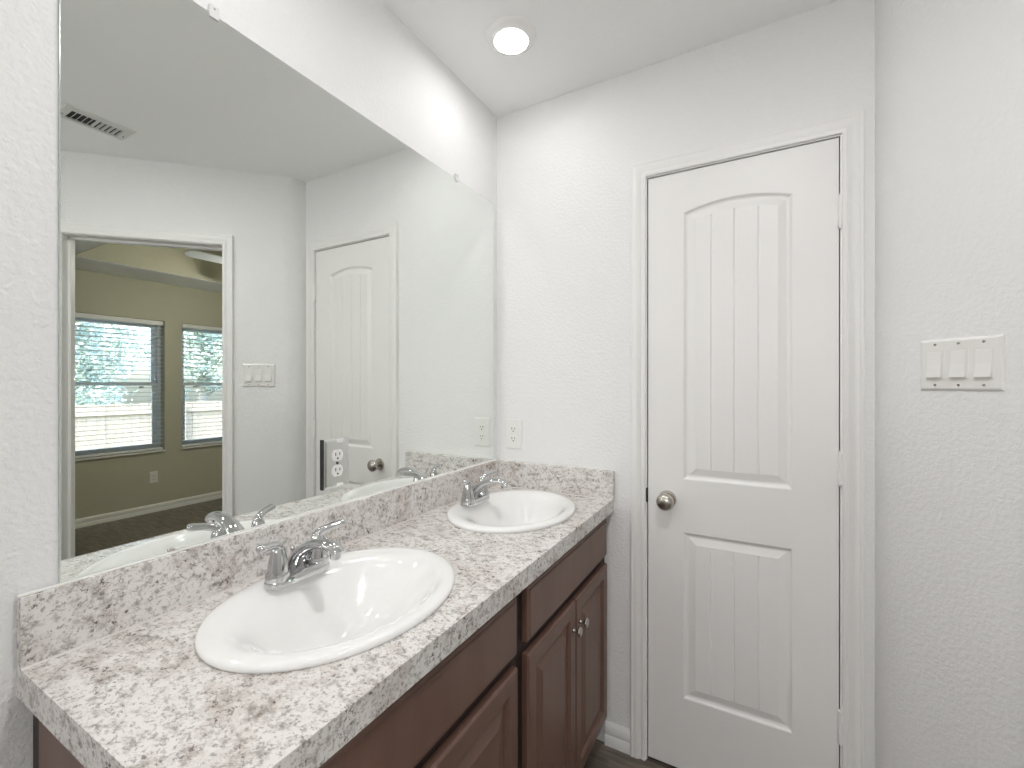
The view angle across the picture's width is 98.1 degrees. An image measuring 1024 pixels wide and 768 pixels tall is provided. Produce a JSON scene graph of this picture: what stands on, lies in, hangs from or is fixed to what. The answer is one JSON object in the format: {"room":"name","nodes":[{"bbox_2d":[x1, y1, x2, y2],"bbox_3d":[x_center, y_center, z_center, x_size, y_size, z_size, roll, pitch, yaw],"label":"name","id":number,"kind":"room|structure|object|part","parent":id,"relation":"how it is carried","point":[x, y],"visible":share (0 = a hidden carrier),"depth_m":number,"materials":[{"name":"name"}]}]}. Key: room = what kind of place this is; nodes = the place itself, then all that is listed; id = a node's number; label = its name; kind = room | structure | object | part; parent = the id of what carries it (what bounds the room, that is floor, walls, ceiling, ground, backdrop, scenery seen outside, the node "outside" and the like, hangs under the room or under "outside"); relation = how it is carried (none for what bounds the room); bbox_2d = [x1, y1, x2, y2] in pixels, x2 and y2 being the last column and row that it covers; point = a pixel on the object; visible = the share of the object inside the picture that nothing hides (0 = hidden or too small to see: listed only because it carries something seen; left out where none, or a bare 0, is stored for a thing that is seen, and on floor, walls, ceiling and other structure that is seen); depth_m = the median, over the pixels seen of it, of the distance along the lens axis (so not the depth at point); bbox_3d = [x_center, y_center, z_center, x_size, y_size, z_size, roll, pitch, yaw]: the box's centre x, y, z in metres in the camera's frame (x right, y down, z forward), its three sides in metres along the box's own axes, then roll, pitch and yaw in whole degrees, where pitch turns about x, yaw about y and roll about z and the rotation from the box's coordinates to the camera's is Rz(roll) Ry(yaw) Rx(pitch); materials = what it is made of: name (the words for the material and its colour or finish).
{"room":"bathroom","nodes":[
{"label":"bathroom","id":0,"kind":"room"},
{"bbox_2d":[0,0,496,767],"bbox_3d":[-0.896,0.101,0.496,0.120,2.438,3.440,0,0,29],"label":"wall","id":1,"kind":"structure","parent":0,"point":[359,52],"depth_m":0.69,"materials":[{"name":"white paint"}]},
{"bbox_2d":[17,459,499,668],"bbox_3d":[-0.391,0.366,1.257,0.018,0.105,1.378,0,0,29],"label":"backsplash","id":2,"kind":"structure","parent":1,"relation":"attached to","point":[57,620],"depth_m":0.83,"materials":[{"name":"stone"}]},
{"bbox_2d":[58,0,493,582],"bbox_3d":[-0.392,-0.223,1.264,0.010,1.070,1.300,0,0,29],"label":"mirror","id":3,"kind":"object","parent":1,"relation":"attached to","point":[254,272],"visible":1,"depth_m":0.93,"materials":[{"name":"clear glass"}]},
{"bbox_2d":[321,437,348,490],"bbox_3d":[-0.453,0.203,1.146,0.008,0.126,0.082,0,0,29],"label":"outlet","id":4,"kind":"object","parent":3,"relation":"attached to","point":[334,452],"visible":1,"depth_m":1.14,"materials":[{"name":"white plastic"}]},
{"bbox_2d":[332,465,342,476],"bbox_3d":[-0.451,0.223,1.146,0.005,0.028,0.034,0,0,29],"label":"socket","id":5,"kind":"object","parent":4,"relation":"attached to","point":[337,470],"depth_m":1.14,"materials":[{"name":"white plastic"}]},
{"bbox_2d":[332,449,342,460],"bbox_3d":[-0.451,0.184,1.146,0.005,0.028,0.034,0,0,29],"label":"socket","id":6,"kind":"object","parent":4,"relation":"attached to","point":[337,454],"depth_m":1.14,"materials":[{"name":"white plastic"}]},
{"bbox_2d":[381,0,838,116],"bbox_3d":[0.442,-1.168,0.225,2.720,0.100,4.270,0,0,29],"label":"ceiling","id":7,"kind":"structure","parent":0,"point":[579,44],"depth_m":1.42,"materials":[{"name":"white paint"}]},
{"bbox_2d":[486,15,535,55],"bbox_3d":[-0.002,-1.106,1.427,0.160,0.024,0.160,0,0,29],"label":"recessed light","id":8,"kind":"object","parent":7,"relation":"in","point":[509,34],"visible":1,"depth_m":1.40,"materials":[{"name":"white glass"}]},
{"bbox_2d":[583,739,676,767],"bbox_3d":[1.785,1.345,0.518,4.780,0.050,6.250,0,0,29],"label":"floor","id":9,"kind":"structure","parent":0,"point":[601,755],"depth_m":1.56,"materials":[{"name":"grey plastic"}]},
{"bbox_2d":[33,597,517,767],"bbox_3d":[-0.338,0.892,0.847,0.510,0.855,0.682,0,0,29],"label":"vanity cabinet","id":10,"kind":"object","parent":9,"relation":"on","point":[463,712],"visible":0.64,"depth_m":0.81,"materials":[{"name":"brown wood"}]},
{"bbox_2d":[17,459,614,767],"bbox_3d":[-0.181,0.388,1.139,0.501,0.152,1.379,0,0,29],"label":"countertop","id":11,"kind":"structure","parent":10,"relation":"on","point":[108,662],"depth_m":0.70,"materials":[{"name":"stone"}]},
{"bbox_2d":[256,519,345,589],"bbox_3d":[-0.429,0.355,0.918,0.159,0.099,0.159,0,0,-20],"label":"faucet","id":12,"kind":"object","parent":11,"relation":"on","point":[310,558],"visible":1,"depth_m":0.90,"materials":[{"name":"silver metal"}]},
{"bbox_3d":[-0.474,0.325,0.875,0.023,0.038,0.072,0,0,7],"label":"lever","id":13,"kind":"part","parent":12,"relation":"part of","materials":[{"name":"silver metal"}]},
{"bbox_3d":[-0.450,0.395,0.937,0.056,0.021,0.138,0,0,29],"label":"plate","id":14,"kind":"part","parent":12,"relation":"part of","materials":[{"name":"silver metal"}]},
{"bbox_3d":[-0.405,0.355,0.911,0.160,0.086,0.050,0,0,29],"label":"spout","id":15,"kind":"part","parent":12,"relation":"part of","materials":[{"name":"silver metal"}]},
{"bbox_3d":[-0.410,0.325,0.990,0.072,0.038,0.023,0,0,-38],"label":"lever","id":16,"kind":"part","parent":12,"relation":"part of","materials":[{"name":"silver metal"}]},
{"bbox_2d":[194,547,454,673],"bbox_3d":[-0.332,0.466,0.878,0.400,0.121,0.497,0,0,29],"label":"sink","id":17,"kind":"object","parent":11,"relation":"in","point":[365,599],"visible":0.9,"depth_m":0.89,"materials":[{"name":"white ceramic"}]},
{"bbox_2d":[460,469,509,507],"bbox_3d":[-0.104,0.355,1.501,0.159,0.099,0.159,0,0,-20],"label":"faucet","id":18,"kind":"object","parent":11,"relation":"on","point":[478,494],"visible":1,"depth_m":1.47,"materials":[{"name":"silver metal"}]},
{"bbox_3d":[-0.149,0.325,1.457,0.023,0.038,0.072,0,0,7],"label":"lever","id":19,"kind":"part","parent":18,"relation":"part of","materials":[{"name":"silver metal"}]},
{"bbox_3d":[-0.125,0.395,1.519,0.056,0.021,0.138,0,0,29],"label":"plate","id":20,"kind":"part","parent":18,"relation":"part of","materials":[{"name":"silver metal"}]},
{"bbox_3d":[-0.085,0.325,1.573,0.072,0.038,0.023,0,0,-38],"label":"lever","id":21,"kind":"part","parent":18,"relation":"part of","materials":[{"name":"silver metal"}]},
{"bbox_3d":[-0.080,0.355,1.494,0.160,0.086,0.050,0,0,29],"label":"spout","id":22,"kind":"part","parent":18,"relation":"part of","materials":[{"name":"silver metal"}]},
{"bbox_2d":[447,490,575,533],"bbox_3d":[0.004,0.466,1.481,0.400,0.121,0.497,0,0,29],"label":"sink","id":23,"kind":"object","parent":11,"relation":"in","point":[508,511],"visible":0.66,"depth_m":1.55,"materials":[{"name":"white ceramic"}]},
{"bbox_3d":[-0.145,0.550,0.745,0.019,0.133,0.622,0,0,29],"label":"false drawer","id":24,"kind":"part","parent":10,"relation":"part of","materials":[{"name":"brown wood"}]},
{"bbox_3d":[-0.165,0.843,0.750,0.020,0.755,0.682,0,0,29],"label":"frame","id":25,"kind":"part","parent":10,"relation":"part of","materials":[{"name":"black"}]},
{"bbox_3d":[-0.069,0.922,0.882,0.019,0.552,0.309,0,0,29],"label":"cabinet door","id":26,"kind":"part","parent":10,"relation":"part of","materials":[{"name":"brown wood"}]},
{"bbox_2d":[516,518,606,767],"bbox_3d":[-0.006,0.892,1.442,0.510,0.855,0.676,0,0,29],"label":"vanity cabinet","id":27,"kind":"object","parent":9,"relation":"on","point":[561,656],"visible":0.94,"depth_m":1.25,"materials":[{"name":"brown wood"}]},
{"bbox_3d":[0.107,0.922,1.197,0.019,0.552,0.310,0,0,29],"label":"cabinet door","id":28,"kind":"part","parent":27,"relation":"part of","materials":[{"name":"brown wood"}]},
{"bbox_3d":[0.184,0.550,1.334,0.019,0.133,0.625,0,0,29],"label":"false drawer","id":29,"kind":"part","parent":27,"relation":"part of","materials":[{"name":"brown wood"}]},
{"bbox_3d":[0.190,0.722,1.298,0.028,0.030,0.030,0,0,29],"label":"knob","id":30,"kind":"part","parent":27,"relation":"part of","materials":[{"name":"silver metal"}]},
{"bbox_3d":[0.218,0.722,1.347,0.028,0.030,0.030,0,0,29],"label":"knob","id":31,"kind":"part","parent":27,"relation":"part of","materials":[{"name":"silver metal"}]},
{"bbox_3d":[0.260,0.922,1.471,0.019,0.552,0.310,0,0,29],"label":"cabinet door","id":32,"kind":"part","parent":27,"relation":"part of","materials":[{"name":"brown wood"}]},
{"bbox_2d":[497,0,874,767],"bbox_3d":[0.561,0.101,1.579,1.370,2.438,0.110,0,0,29],"label":"wall","id":33,"kind":"structure","parent":0,"point":[564,162],"depth_m":1.62,"materials":[{"name":"white paint"}]},
{"bbox_2d":[506,419,522,449],"bbox_3d":[0.007,0.205,1.821,0.078,0.123,0.008,0,0,29],"label":"outlet","id":34,"kind":"object","parent":33,"relation":"attached to","point":[514,427],"visible":1,"depth_m":1.82,"materials":[{"name":"white plastic"}]},
{"bbox_2d":[510,435,516,442],"bbox_3d":[0.006,0.225,1.819,0.034,0.028,0.005,0,0,29],"label":"socket","id":35,"kind":"object","parent":34,"relation":"attached to","point":[513,438],"depth_m":1.82,"materials":[{"name":"white plastic"}]},
{"bbox_2d":[510,426,516,432],"bbox_3d":[0.006,0.185,1.819,0.034,0.028,0.005,0,0,29],"label":"socket","id":36,"kind":"object","parent":34,"relation":"attached to","point":[513,429],"depth_m":1.82,"materials":[{"name":"white plastic"}]},
{"bbox_2d":[605,720,630,754],"bbox_3d":[0.383,1.278,1.608,0.094,0.083,0.012,0,0,29],"label":"baseboard","id":37,"kind":"structure","parent":33,"relation":"attached to","point":[617,737],"depth_m":1.60,"materials":[{"name":"white wood"}]},
{"bbox_2d":[646,137,842,767],"bbox_3d":[0.710,0.294,1.416,0.561,2.028,0.100,0,0,29],"label":"door","id":38,"kind":"structure","parent":33,"relation":"in","point":[745,460],"depth_m":1.41,"materials":[{"name":"white wood"}]},
{"bbox_3d":[0.518,0.396,1.500,0.058,0.058,0.060,0,0,29],"label":"knob","id":39,"kind":"part","parent":38,"relation":"part of","materials":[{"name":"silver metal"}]},
{"bbox_2d":[631,109,864,767],"bbox_3d":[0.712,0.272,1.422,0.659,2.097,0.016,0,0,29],"label":"trim","id":40,"kind":"structure","parent":33,"relation":"attached to","point":[851,125],"depth_m":1.28,"materials":[{"name":"white wood"}]},
{"bbox_2d":[875,0,1023,767],"bbox_3d":[1.328,-0.030,0.442,0.235,2.700,1.887,0,0,-16],"label":"wall","id":41,"kind":"structure","parent":0,"point":[949,74],"depth_m":1.05,"materials":[{"name":"white paint"}]},
{"bbox_2d":[921,334,1004,390],"bbox_3d":[1.032,-0.046,1.028,0.014,0.121,0.155,0,0,-16],"label":"light switch","id":42,"kind":"object","parent":41,"relation":"attached to","point":[968,363],"visible":1,"depth_m":1.02,"materials":[{"name":"white plastic"}]},
{"bbox_3d":[1.020,-0.046,1.072,0.001,0.070,0.036,0,0,-16],"label":"rocker frame","id":43,"kind":"part","parent":42,"relation":"part of","materials":[{"name":"white plastic"}]},
{"bbox_3d":[1.033,-0.046,1.029,0.001,0.070,0.036,0,0,-16],"label":"rocker frame","id":44,"kind":"part","parent":42,"relation":"part of","materials":[{"name":"white plastic"}]},
{"bbox_3d":[1.045,-0.046,0.985,0.001,0.070,0.036,0,0,-16],"label":"rocker frame","id":45,"kind":"part","parent":42,"relation":"part of","materials":[{"name":"white plastic"}]}
]}

